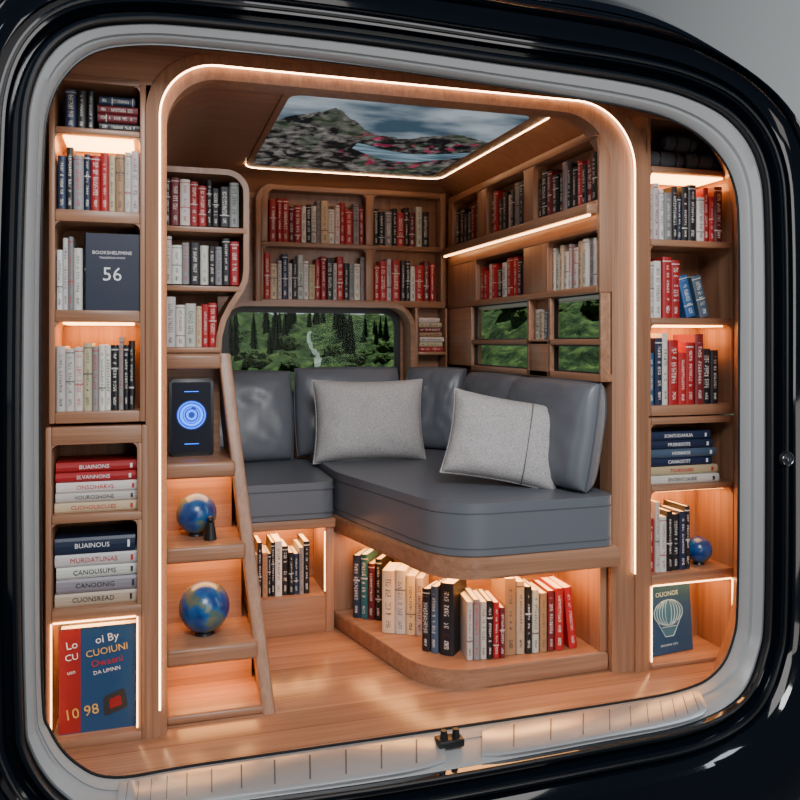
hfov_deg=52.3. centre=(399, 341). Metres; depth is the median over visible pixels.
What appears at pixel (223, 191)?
book
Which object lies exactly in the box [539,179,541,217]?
book
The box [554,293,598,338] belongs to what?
window
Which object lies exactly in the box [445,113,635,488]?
wall
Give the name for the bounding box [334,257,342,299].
book
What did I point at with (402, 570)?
book
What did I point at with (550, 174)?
book
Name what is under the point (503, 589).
book
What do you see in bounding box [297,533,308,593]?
book
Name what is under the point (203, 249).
book
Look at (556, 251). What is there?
book
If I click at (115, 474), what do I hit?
book
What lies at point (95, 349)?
book
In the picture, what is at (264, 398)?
cushion
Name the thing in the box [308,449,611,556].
seat cushion
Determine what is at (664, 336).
book
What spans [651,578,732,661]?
light
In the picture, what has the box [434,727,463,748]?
latch
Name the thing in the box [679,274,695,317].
book
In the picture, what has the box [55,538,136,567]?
book
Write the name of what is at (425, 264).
book
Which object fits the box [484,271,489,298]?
book
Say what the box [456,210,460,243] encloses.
book
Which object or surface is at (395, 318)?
window
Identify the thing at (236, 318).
conifer
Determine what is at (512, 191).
book
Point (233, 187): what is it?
book
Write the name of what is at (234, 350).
conifer
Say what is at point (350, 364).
bush
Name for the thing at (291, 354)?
bush
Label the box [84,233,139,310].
book
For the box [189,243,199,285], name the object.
book
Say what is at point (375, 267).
book
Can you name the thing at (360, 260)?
book
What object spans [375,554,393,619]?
book
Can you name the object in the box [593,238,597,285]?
book
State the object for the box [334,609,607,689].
shelf
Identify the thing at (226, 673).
step ladder
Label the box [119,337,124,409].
book
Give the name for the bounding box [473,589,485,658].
book
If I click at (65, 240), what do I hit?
book
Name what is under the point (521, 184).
book
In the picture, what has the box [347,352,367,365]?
bush
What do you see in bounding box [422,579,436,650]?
book
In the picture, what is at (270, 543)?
book
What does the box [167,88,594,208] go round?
ceiling
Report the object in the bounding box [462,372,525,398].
cushion
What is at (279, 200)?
book
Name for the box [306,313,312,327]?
conifer
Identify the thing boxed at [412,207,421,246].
book
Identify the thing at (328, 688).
floor
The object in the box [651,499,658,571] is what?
book
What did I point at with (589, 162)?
book
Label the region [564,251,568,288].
book
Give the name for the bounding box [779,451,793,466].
knob
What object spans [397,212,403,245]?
book
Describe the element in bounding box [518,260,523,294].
book
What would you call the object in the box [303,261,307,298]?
book
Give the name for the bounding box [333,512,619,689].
bookshelf
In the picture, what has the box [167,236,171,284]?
book
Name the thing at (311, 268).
book
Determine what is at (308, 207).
book
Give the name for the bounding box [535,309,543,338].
book
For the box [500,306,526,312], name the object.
bush
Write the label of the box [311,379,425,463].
pillow
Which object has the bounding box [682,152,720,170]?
cloth
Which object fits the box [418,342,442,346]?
book
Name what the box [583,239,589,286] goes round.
book
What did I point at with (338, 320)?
conifer
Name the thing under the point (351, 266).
book
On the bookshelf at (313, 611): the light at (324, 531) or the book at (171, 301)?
the light at (324, 531)
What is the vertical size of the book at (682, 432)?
0.023 m
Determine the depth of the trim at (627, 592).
2.03 m
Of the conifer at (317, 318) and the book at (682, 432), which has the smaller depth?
the book at (682, 432)
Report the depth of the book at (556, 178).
2.38 m
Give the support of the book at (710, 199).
on the bookcase at (713, 261)
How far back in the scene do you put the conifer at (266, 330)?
43.22 m
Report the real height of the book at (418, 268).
0.142 m
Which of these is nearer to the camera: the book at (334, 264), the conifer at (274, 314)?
the book at (334, 264)
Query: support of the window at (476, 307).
in the wall at (461, 341)
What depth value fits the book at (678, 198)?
2.21 m
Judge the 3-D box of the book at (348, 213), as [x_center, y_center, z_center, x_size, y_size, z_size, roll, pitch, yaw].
[-0.202,-0.439,3.139,0.029,0.132,0.052,0,0,-17]
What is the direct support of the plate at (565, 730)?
on the trim at (730, 681)
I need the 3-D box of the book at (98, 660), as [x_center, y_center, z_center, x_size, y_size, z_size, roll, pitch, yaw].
[-0.663,0.736,1.794,0.166,0.228,0.032,0,0,-17]
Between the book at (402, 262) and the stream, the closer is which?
the book at (402, 262)
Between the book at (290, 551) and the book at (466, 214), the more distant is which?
the book at (466, 214)
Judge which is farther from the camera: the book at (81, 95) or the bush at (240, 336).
the bush at (240, 336)
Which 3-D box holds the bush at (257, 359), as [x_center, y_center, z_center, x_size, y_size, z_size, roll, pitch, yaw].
[-5.275,0.866,30.323,1.214,1.103,1.181,0,0,-17]
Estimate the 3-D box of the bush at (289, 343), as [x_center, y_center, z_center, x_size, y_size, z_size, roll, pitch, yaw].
[-5.264,0.224,38.121,1.185,1.086,1.218,0,0,19]
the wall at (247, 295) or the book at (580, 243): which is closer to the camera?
the book at (580, 243)
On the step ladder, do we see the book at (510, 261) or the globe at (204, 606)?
the globe at (204, 606)
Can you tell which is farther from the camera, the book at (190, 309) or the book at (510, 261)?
the book at (510, 261)
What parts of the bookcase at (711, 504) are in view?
panel, panel, shelf, shelf, shelf, shelf, panel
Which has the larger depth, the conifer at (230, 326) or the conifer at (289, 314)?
the conifer at (289, 314)
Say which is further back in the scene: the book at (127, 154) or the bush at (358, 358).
the bush at (358, 358)
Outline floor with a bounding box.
[65,627,713,775]
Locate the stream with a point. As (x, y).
(317, 361)
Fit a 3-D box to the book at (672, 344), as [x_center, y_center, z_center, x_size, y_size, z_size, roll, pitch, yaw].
[0.728,0.082,2.252,0.030,0.175,0.101,0,0,-17]
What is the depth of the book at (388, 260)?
3.16 m
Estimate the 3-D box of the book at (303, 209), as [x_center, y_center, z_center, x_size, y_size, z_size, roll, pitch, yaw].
[-0.368,-0.441,3.083,0.018,0.136,0.051,0,0,-17]
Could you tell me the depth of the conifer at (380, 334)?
44.22 m
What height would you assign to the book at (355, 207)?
0.158 m
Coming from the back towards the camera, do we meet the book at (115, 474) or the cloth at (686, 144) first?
the cloth at (686, 144)
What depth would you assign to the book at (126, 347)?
1.79 m
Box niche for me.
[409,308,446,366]
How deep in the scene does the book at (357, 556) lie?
2.42 m
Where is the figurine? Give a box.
[204,516,216,540]
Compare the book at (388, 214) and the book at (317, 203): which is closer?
the book at (317, 203)
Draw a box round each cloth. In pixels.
[651,150,683,167]
[660,134,697,153]
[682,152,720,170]
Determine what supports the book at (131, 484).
on the book at (121, 494)
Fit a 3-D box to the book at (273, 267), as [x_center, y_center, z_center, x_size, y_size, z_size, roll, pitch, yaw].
[-0.477,-0.226,3.054,0.025,0.132,0.051,0,0,-17]
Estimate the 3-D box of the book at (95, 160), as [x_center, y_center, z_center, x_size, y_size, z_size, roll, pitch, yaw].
[-0.681,-0.346,1.830,0.019,0.122,0.113,0,0,-17]
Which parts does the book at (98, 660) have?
red panel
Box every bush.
[234,349,253,360]
[237,332,242,342]
[242,351,272,369]
[278,359,301,370]
[279,351,296,358]
[280,335,300,350]
[324,344,344,355]
[345,363,357,365]
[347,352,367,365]
[359,348,376,355]
[374,353,391,364]
[376,342,393,352]
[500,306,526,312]
[510,309,526,328]
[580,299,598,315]
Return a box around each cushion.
[220,370,293,461]
[244,458,333,522]
[293,366,398,456]
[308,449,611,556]
[407,367,466,449]
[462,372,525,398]
[507,377,606,492]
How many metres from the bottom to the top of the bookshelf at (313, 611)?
0.343 m
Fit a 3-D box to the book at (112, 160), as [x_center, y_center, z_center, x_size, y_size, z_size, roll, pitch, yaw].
[-0.648,-0.347,1.840,0.013,0.125,0.110,0,0,-17]
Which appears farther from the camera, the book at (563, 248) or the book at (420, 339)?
the book at (420, 339)
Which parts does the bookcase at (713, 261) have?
panel, shelf, panel, light panel, light panel, shelf, shelf, shelf, shelf, panel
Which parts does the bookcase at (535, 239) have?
panel, shelf, shelf, shelf, panel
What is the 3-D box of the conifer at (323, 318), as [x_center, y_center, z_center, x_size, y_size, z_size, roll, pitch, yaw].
[-5.233,-1.931,55.249,0.537,1.830,0.587,0,0,34]
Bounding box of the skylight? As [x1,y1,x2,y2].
[245,94,548,178]
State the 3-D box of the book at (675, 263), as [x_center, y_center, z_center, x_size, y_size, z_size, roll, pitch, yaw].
[0.735,-0.144,2.263,0.027,0.158,0.108,0,0,-17]
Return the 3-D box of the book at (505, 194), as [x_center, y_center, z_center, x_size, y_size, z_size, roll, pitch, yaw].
[0.403,-0.439,2.752,0.109,0.128,0.033,0,0,-17]
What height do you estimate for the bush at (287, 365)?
0.759 m
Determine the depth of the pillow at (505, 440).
2.20 m
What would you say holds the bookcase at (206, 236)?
on the step ladder
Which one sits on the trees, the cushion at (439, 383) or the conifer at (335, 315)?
the conifer at (335, 315)
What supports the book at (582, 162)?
in the bookcase at (535, 239)
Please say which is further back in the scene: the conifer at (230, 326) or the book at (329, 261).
the conifer at (230, 326)
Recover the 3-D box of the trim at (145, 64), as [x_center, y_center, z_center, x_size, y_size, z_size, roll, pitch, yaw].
[0.051,-0.648,1.978,1.860,0.165,0.001,0,0,-17]
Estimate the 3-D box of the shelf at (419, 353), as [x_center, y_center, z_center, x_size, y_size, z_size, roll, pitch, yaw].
[0.113,0.044,3.221,0.113,0.012,0.085,0,0,-17]
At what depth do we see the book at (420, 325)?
3.20 m
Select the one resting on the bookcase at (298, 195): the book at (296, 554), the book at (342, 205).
the book at (342, 205)
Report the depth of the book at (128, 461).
1.79 m
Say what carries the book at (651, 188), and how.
on the bookcase at (713, 261)
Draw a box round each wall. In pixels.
[0,0,799,799]
[42,85,151,698]
[218,192,481,459]
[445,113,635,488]
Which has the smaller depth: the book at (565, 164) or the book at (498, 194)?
the book at (565, 164)
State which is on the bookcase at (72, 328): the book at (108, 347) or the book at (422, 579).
the book at (108, 347)
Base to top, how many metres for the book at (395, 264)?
0.159 m
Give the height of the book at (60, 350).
0.141 m
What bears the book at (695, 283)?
on the bookcase at (713, 261)
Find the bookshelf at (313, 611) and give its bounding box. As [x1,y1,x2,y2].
[252,516,334,637]
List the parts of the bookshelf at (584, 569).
panel, panel, panel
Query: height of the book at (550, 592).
0.160 m
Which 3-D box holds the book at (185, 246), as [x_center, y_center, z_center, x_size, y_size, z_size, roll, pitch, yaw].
[-0.577,-0.205,2.181,0.018,0.108,0.119,0,0,-17]
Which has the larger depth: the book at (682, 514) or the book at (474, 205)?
the book at (474, 205)
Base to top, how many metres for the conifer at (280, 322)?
1.776 m
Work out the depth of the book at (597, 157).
2.17 m
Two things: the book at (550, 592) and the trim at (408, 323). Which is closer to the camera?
the book at (550, 592)
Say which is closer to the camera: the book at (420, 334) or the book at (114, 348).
the book at (114, 348)
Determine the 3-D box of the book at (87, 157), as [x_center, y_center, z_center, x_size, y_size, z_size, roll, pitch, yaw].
[-0.696,-0.347,1.823,0.013,0.124,0.109,0,0,-17]
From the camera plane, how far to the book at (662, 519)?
2.19 m
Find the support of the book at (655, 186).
on the bookcase at (713, 261)
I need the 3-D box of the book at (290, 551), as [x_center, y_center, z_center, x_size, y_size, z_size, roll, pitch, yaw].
[-0.341,0.694,2.489,0.015,0.128,0.110,0,0,-17]
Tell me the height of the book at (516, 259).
0.128 m
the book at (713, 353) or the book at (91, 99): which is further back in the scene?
the book at (713, 353)
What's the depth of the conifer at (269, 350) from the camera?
34.21 m
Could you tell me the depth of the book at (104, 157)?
1.78 m
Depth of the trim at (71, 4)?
1.86 m
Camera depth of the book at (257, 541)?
2.42 m
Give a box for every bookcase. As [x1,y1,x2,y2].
[45,421,146,749]
[49,73,145,423]
[167,166,248,352]
[253,184,444,308]
[442,130,645,308]
[631,115,733,415]
[649,414,733,668]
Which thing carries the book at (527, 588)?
in the bookshelf at (584, 569)
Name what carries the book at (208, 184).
on the bookcase at (206, 236)
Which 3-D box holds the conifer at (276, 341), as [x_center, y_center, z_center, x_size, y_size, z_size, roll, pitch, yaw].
[-5.525,-0.416,36.413,0.573,2.183,0.626,0,0,16]
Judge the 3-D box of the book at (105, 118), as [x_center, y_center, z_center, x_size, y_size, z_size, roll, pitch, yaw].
[-0.634,-0.490,1.833,0.082,0.018,0.100,0,0,-16]
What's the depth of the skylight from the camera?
2.44 m
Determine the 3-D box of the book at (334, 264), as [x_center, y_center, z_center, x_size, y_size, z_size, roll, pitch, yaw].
[-0.254,-0.230,3.116,0.014,0.140,0.051,0,0,-17]
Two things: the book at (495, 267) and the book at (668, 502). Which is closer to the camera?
the book at (668, 502)
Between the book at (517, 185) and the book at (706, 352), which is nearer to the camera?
the book at (706, 352)
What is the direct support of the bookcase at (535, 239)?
attached to the wall at (461, 341)
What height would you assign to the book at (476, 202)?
0.136 m
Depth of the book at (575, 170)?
2.28 m
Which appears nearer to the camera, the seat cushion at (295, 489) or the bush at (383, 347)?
the seat cushion at (295, 489)
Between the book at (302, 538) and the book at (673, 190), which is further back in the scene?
the book at (302, 538)
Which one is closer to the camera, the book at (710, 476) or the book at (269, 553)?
the book at (710, 476)
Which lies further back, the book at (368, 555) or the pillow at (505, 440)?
the book at (368, 555)
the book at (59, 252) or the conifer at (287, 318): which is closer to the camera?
the book at (59, 252)
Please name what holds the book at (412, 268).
on the bookcase at (298, 195)
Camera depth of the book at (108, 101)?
1.79 m
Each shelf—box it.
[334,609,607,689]
[418,352,444,354]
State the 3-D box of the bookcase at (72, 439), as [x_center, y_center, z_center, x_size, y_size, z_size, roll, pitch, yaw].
[-0.679,0.526,1.840,0.207,0.688,0.184,0,0,-17]
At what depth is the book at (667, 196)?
2.20 m
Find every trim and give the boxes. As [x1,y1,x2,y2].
[0,0,788,799]
[15,16,773,799]
[21,24,764,799]
[68,46,666,119]
[146,54,648,738]
[232,301,414,379]
[708,147,737,676]
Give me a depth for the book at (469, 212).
3.03 m
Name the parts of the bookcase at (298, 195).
panel, panel, shelf, shelf, panel, shelf, panel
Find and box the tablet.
[169,378,213,456]
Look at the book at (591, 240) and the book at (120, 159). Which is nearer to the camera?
the book at (120, 159)
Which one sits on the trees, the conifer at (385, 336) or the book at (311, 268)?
the conifer at (385, 336)
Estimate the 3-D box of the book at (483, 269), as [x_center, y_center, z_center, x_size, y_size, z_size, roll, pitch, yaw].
[0.345,-0.209,2.941,0.108,0.118,0.034,0,0,-17]
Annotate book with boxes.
[54,523,135,554]
[55,469,136,482]
[55,490,136,502]
[55,499,136,513]
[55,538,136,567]
[55,588,136,607]
[56,346,69,411]
[56,453,136,472]
[56,479,136,493]
[56,562,136,579]
[56,573,136,593]
[57,250,62,309]
[58,155,65,208]
[59,618,136,735]
[63,238,67,309]
[65,89,76,126]
[66,147,76,208]
[66,348,74,410]
[68,237,77,309]
[74,156,83,209]
[74,248,83,309]
[75,347,83,410]
[77,90,86,127]
[84,154,90,209]
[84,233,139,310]
[84,343,94,410]
[87,91,96,128]
[91,155,99,210]
[92,346,98,410]
[97,105,138,124]
[98,113,137,124]
[99,96,135,107]
[99,122,139,131]
[99,344,107,410]
[100,153,108,210]
[106,345,110,409]
[109,155,115,210]
[111,345,118,409]
[116,154,124,211]
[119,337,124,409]
[124,345,128,409]
[125,152,130,211]
[129,341,134,409]
[131,151,139,212]
[167,178,169,224]
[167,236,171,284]
[167,297,175,346]
[170,177,179,225]
[172,245,181,284]
[176,305,184,346]
[180,179,189,225]
[182,243,188,284]
[184,304,195,346]
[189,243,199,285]
[190,181,197,226]
[196,306,201,346]
[198,186,205,226]
[199,245,207,285]
[200,304,208,346]
[205,180,211,226]
[208,246,214,285]
[208,303,216,346]
[212,188,218,226]
[214,247,221,285]
[219,187,228,227]
[219,238,229,285]
[228,183,238,227]
[229,242,238,285]
[253,534,261,596]
[262,544,267,596]
[264,253,269,298]
[264,544,270,596]
[266,534,274,595]
[268,199,276,241]
[270,264,276,298]
[270,533,281,596]
[276,261,281,298]
[277,198,281,241]
[280,254,287,298]
[281,538,287,594]
[282,198,288,241]
[288,263,291,298]
[288,544,293,594]
[289,207,293,241]
[290,259,297,298]
[290,545,298,593]
[293,206,300,241]
[293,539,303,593]
[295,255,302,298]
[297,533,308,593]
[301,206,305,242]
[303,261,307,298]
[305,205,310,242]
[308,265,314,299]
[311,206,315,242]
[313,259,319,299]
[314,201,319,242]
[318,256,325,299]
[320,201,327,242]
[326,258,332,299]
[328,209,333,243]
[332,205,339,243]
[333,263,336,299]
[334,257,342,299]
[337,203,344,243]
[343,263,348,299]
[345,210,352,243]
[349,264,353,299]
[350,203,358,244]
[353,548,367,617]
[354,264,359,299]
[357,257,363,299]
[359,207,363,244]
[361,548,380,618]
[368,553,381,619]
[373,209,377,244]
[373,265,378,299]
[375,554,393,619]
[376,261,386,300]
[378,212,384,244]
[382,561,399,632]
[383,259,390,300]
[384,211,391,245]
[389,209,396,245]
[391,260,399,300]
[395,563,410,633]
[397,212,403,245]
[400,260,405,300]
[401,208,408,245]
[406,261,409,300]
[406,568,419,634]
[409,212,414,246]
[410,266,414,300]
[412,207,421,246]
[414,265,422,300]
[416,572,428,635]
[418,318,438,322]
[418,323,441,327]
[418,328,440,331]
[418,332,441,336]
[418,337,443,341]
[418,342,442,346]
[418,347,442,351]
[420,261,428,300]
[422,212,428,246]
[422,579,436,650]
[429,263,434,300]
[431,578,444,652]
[440,578,465,655]
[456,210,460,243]
[460,591,472,659]
[461,209,471,242]
[464,213,467,241]
[465,587,479,659]
[468,210,471,240]
[472,204,475,238]
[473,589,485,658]
[476,202,476,237]
[477,588,492,658]
[481,267,489,299]
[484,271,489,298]
[485,590,498,657]
[490,264,491,298]
[491,577,515,654]
[492,196,493,232]
[492,264,501,297]
[494,190,510,231]
[495,597,504,657]
[498,268,501,297]
[499,198,502,230]
[502,262,506,296]
[503,191,510,228]
[507,257,513,295]
[509,195,510,227]
[511,190,514,226]
[514,257,523,295]
[515,182,521,225]
[515,576,523,653]
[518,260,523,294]
[518,576,531,653]
[520,182,523,223]
[523,264,523,293]
[523,578,538,652]
[529,581,546,651]
[532,579,553,650]
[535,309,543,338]
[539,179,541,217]
[539,311,543,338]
[539,576,562,649]
[542,169,562,216]
[544,311,547,338]
[547,170,562,214]
[549,575,576,647]
[552,174,559,213]
[553,248,559,290]
[556,254,559,289]
[560,172,562,210]
[560,245,568,289]
[563,161,577,209]
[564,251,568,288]
[568,163,577,208]
[569,244,571,288]
[572,244,577,287]
[573,167,577,206]
[574,247,577,287]
[578,160,586,205]
[578,241,582,286]
[582,164,586,203]
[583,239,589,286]
[587,158,591,202]
[590,238,592,285]
[592,152,597,200]
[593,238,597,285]
[597,157,597,199]
[597,241,597,284]
[651,183,658,238]
[651,188,652,238]
[651,257,671,317]
[651,261,660,317]
[651,262,653,317]
[651,333,667,404]
[651,338,661,404]
[651,353,653,404]
[651,426,710,440]
[651,438,712,449]
[651,447,715,457]
[651,456,711,466]
[651,463,717,475]
[651,472,718,484]
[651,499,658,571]
[651,518,653,571]
[652,583,692,656]
[659,190,663,238]
[659,504,685,569]
[659,507,671,570]
[659,514,665,571]
[662,186,676,239]
[663,499,689,568]
[664,193,671,239]
[668,340,677,404]
[672,260,679,317]
[672,512,678,569]
[673,334,702,403]
[677,186,687,239]
[677,197,680,239]
[678,343,693,403]
[678,353,685,404]
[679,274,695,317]
[682,185,695,240]
[687,275,708,317]
[696,188,707,240]
[696,197,703,240]
[703,349,709,403]
[708,187,721,241]
[708,197,713,241]
[710,350,717,403]
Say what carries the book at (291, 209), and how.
on the bookcase at (298, 195)
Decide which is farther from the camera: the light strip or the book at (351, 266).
the book at (351, 266)
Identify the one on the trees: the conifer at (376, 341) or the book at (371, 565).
the conifer at (376, 341)
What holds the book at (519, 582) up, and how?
on the bookshelf at (584, 569)
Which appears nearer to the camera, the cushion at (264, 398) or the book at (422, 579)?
the book at (422, 579)
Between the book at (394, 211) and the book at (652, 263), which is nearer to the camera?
the book at (652, 263)
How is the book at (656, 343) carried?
on the bookcase at (713, 261)
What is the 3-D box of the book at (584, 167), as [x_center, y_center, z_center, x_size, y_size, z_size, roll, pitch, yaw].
[0.555,-0.431,2.257,0.106,0.113,0.020,0,0,-17]
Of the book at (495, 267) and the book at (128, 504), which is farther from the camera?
the book at (495, 267)
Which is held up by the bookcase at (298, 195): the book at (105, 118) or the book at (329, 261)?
the book at (329, 261)
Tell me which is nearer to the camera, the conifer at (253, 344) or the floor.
the floor
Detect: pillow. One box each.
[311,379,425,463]
[439,388,555,488]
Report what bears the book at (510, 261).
in the bookcase at (535, 239)
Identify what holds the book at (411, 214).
on the bookcase at (298, 195)
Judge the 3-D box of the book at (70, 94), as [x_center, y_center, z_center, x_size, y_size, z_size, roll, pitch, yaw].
[-0.726,-0.504,1.806,0.023,0.084,0.098,0,0,-17]
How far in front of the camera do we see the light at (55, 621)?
1.77 m
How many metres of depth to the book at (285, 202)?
3.04 m
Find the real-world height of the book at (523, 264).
0.100 m
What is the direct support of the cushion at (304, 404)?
on the seat cushion at (409, 501)
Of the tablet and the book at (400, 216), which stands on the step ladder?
the tablet
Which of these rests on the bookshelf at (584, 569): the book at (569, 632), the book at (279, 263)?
the book at (569, 632)
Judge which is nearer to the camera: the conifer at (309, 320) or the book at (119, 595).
the book at (119, 595)
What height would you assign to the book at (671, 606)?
0.194 m
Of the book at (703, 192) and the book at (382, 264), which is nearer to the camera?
the book at (703, 192)
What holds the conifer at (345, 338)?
on the trees
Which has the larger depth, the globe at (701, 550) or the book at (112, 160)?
the globe at (701, 550)
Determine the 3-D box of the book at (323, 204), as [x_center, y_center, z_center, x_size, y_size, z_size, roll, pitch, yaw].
[-0.293,-0.454,3.108,0.028,0.162,0.054,0,0,-17]
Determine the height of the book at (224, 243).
0.123 m
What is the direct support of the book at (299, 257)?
on the bookcase at (298, 195)
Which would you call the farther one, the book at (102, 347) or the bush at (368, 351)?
the bush at (368, 351)
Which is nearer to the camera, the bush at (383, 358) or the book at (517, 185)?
the book at (517, 185)
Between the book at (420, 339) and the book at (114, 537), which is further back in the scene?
the book at (420, 339)
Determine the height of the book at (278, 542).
0.164 m
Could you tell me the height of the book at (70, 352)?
0.136 m
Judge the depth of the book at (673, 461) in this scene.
2.22 m
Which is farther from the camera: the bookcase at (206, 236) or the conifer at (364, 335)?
the conifer at (364, 335)
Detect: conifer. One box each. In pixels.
[229,315,239,355]
[229,319,232,348]
[235,314,239,332]
[250,316,257,348]
[262,313,265,328]
[262,313,270,334]
[266,328,273,354]
[270,313,279,339]
[271,313,282,350]
[278,313,282,331]
[281,313,288,336]
[286,313,289,332]
[288,313,292,328]
[290,313,296,324]
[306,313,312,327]
[311,313,316,323]
[315,313,320,324]
[321,313,325,323]
[332,313,337,330]
[335,314,344,333]
[337,314,345,337]
[341,320,348,353]
[345,314,356,353]
[347,314,350,331]
[362,316,368,339]
[373,322,379,344]
[378,316,382,338]
[382,315,389,341]
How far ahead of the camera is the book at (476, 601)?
2.10 m
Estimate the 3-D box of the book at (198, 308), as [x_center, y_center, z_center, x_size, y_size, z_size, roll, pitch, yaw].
[-0.543,-0.040,2.188,0.014,0.107,0.115,0,0,-17]
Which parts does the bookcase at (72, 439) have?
panel, shelf, shelf, shelf, shelf, panel, panel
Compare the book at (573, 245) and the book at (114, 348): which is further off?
the book at (573, 245)
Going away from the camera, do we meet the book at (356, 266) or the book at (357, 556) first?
the book at (357, 556)
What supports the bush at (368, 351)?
on the trees
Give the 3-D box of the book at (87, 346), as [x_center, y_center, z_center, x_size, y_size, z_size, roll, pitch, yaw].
[-0.696,0.076,1.825,0.017,0.148,0.118,0,0,-17]
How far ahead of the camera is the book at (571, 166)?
2.31 m
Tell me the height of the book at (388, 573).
0.175 m
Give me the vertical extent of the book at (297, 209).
0.139 m
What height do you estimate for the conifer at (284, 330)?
1.861 m
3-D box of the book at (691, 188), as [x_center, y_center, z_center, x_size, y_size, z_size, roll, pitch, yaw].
[0.785,-0.352,2.276,0.025,0.154,0.108,0,0,-17]
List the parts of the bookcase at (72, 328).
panel, shelf, shelf, shelf, shelf, light panel, light panel, shelf, panel, panel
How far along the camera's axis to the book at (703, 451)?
2.21 m
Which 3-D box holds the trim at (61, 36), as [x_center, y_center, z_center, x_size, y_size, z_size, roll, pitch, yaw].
[0.120,0.134,1.755,1.751,1.575,0.103,0,0,-17]
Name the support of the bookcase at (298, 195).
attached to the wall at (247, 295)
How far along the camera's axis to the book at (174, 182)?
2.12 m
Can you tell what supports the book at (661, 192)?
on the bookcase at (713, 261)
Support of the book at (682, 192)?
on the bookcase at (713, 261)
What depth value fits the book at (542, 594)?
2.15 m
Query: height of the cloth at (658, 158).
0.055 m
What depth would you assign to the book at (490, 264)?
2.85 m
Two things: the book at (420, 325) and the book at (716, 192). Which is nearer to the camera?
the book at (716, 192)
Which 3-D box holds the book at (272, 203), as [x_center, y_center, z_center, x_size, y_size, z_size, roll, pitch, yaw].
[-0.480,-0.452,3.054,0.027,0.158,0.055,0,0,-17]
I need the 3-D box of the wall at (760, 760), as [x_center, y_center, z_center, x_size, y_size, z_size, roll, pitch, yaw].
[0.256,0.537,1.916,2.609,2.701,0.363,0,0,-17]
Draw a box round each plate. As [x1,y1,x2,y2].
[117,736,444,799]
[482,690,706,757]
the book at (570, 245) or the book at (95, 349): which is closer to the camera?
the book at (95, 349)
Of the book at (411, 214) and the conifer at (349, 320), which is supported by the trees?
the conifer at (349, 320)
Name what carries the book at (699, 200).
on the bookcase at (713, 261)
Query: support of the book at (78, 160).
on the bookcase at (72, 328)
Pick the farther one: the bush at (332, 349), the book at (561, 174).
the bush at (332, 349)
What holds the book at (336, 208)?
on the bookcase at (298, 195)
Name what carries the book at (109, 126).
on the bookcase at (72, 328)
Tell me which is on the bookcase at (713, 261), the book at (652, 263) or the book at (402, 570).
the book at (652, 263)
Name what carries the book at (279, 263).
on the bookcase at (298, 195)
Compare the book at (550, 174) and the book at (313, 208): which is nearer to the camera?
the book at (550, 174)
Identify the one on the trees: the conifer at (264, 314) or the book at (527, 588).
the conifer at (264, 314)
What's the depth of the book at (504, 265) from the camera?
2.73 m
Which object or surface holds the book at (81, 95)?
on the bookcase at (72, 328)
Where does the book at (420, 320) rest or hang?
on the book at (420, 325)
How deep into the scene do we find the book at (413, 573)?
2.28 m
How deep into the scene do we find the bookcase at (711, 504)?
2.27 m
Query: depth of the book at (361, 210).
3.13 m
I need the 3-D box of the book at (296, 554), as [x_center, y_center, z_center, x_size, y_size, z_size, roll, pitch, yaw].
[-0.328,0.697,2.500,0.016,0.122,0.111,0,0,-17]
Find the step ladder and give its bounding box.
[167,353,274,725]
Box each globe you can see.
[176,493,216,536]
[179,581,229,636]
[690,536,712,564]
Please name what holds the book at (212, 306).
on the bookcase at (206, 236)
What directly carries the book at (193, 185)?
on the bookcase at (206, 236)
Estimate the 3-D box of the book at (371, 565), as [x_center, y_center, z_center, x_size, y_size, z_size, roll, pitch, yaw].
[-0.067,0.736,2.458,0.020,0.165,0.120,0,0,18]
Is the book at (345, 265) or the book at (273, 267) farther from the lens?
the book at (345, 265)
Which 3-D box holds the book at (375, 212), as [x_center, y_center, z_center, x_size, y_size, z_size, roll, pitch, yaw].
[-0.099,-0.443,3.167,0.017,0.139,0.053,0,0,-17]
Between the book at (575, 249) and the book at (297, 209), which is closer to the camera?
the book at (575, 249)
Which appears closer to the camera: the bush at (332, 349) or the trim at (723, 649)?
the trim at (723, 649)
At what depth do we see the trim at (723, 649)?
2.19 m
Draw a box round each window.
[222,307,399,396]
[474,301,526,339]
[474,344,526,368]
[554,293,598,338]
[554,345,598,373]
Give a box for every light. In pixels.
[50,615,137,728]
[324,531,324,590]
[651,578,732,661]
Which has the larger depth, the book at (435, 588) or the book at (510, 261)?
the book at (510, 261)
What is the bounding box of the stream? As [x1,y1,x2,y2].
[307,331,321,366]
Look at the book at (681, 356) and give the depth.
2.21 m
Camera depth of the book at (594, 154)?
2.18 m
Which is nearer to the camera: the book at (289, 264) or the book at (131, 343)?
the book at (131, 343)
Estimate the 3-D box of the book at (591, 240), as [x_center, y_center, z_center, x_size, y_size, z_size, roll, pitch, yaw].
[0.569,-0.215,2.218,0.106,0.130,0.026,0,0,-17]
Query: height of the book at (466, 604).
0.150 m
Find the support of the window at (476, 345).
in the wall at (461, 341)
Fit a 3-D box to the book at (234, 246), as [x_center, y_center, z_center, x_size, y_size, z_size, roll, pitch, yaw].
[-0.456,-0.209,2.217,0.023,0.115,0.117,0,0,-17]
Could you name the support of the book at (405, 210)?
on the bookcase at (298, 195)
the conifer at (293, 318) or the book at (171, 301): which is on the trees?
the conifer at (293, 318)
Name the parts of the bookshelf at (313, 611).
panel, panel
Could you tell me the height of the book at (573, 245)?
0.126 m
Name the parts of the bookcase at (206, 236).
panel, shelf, panel, shelf, shelf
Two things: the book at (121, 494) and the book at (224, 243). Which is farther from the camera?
the book at (224, 243)
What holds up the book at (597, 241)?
in the bookcase at (535, 239)
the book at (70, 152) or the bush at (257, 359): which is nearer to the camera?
the book at (70, 152)

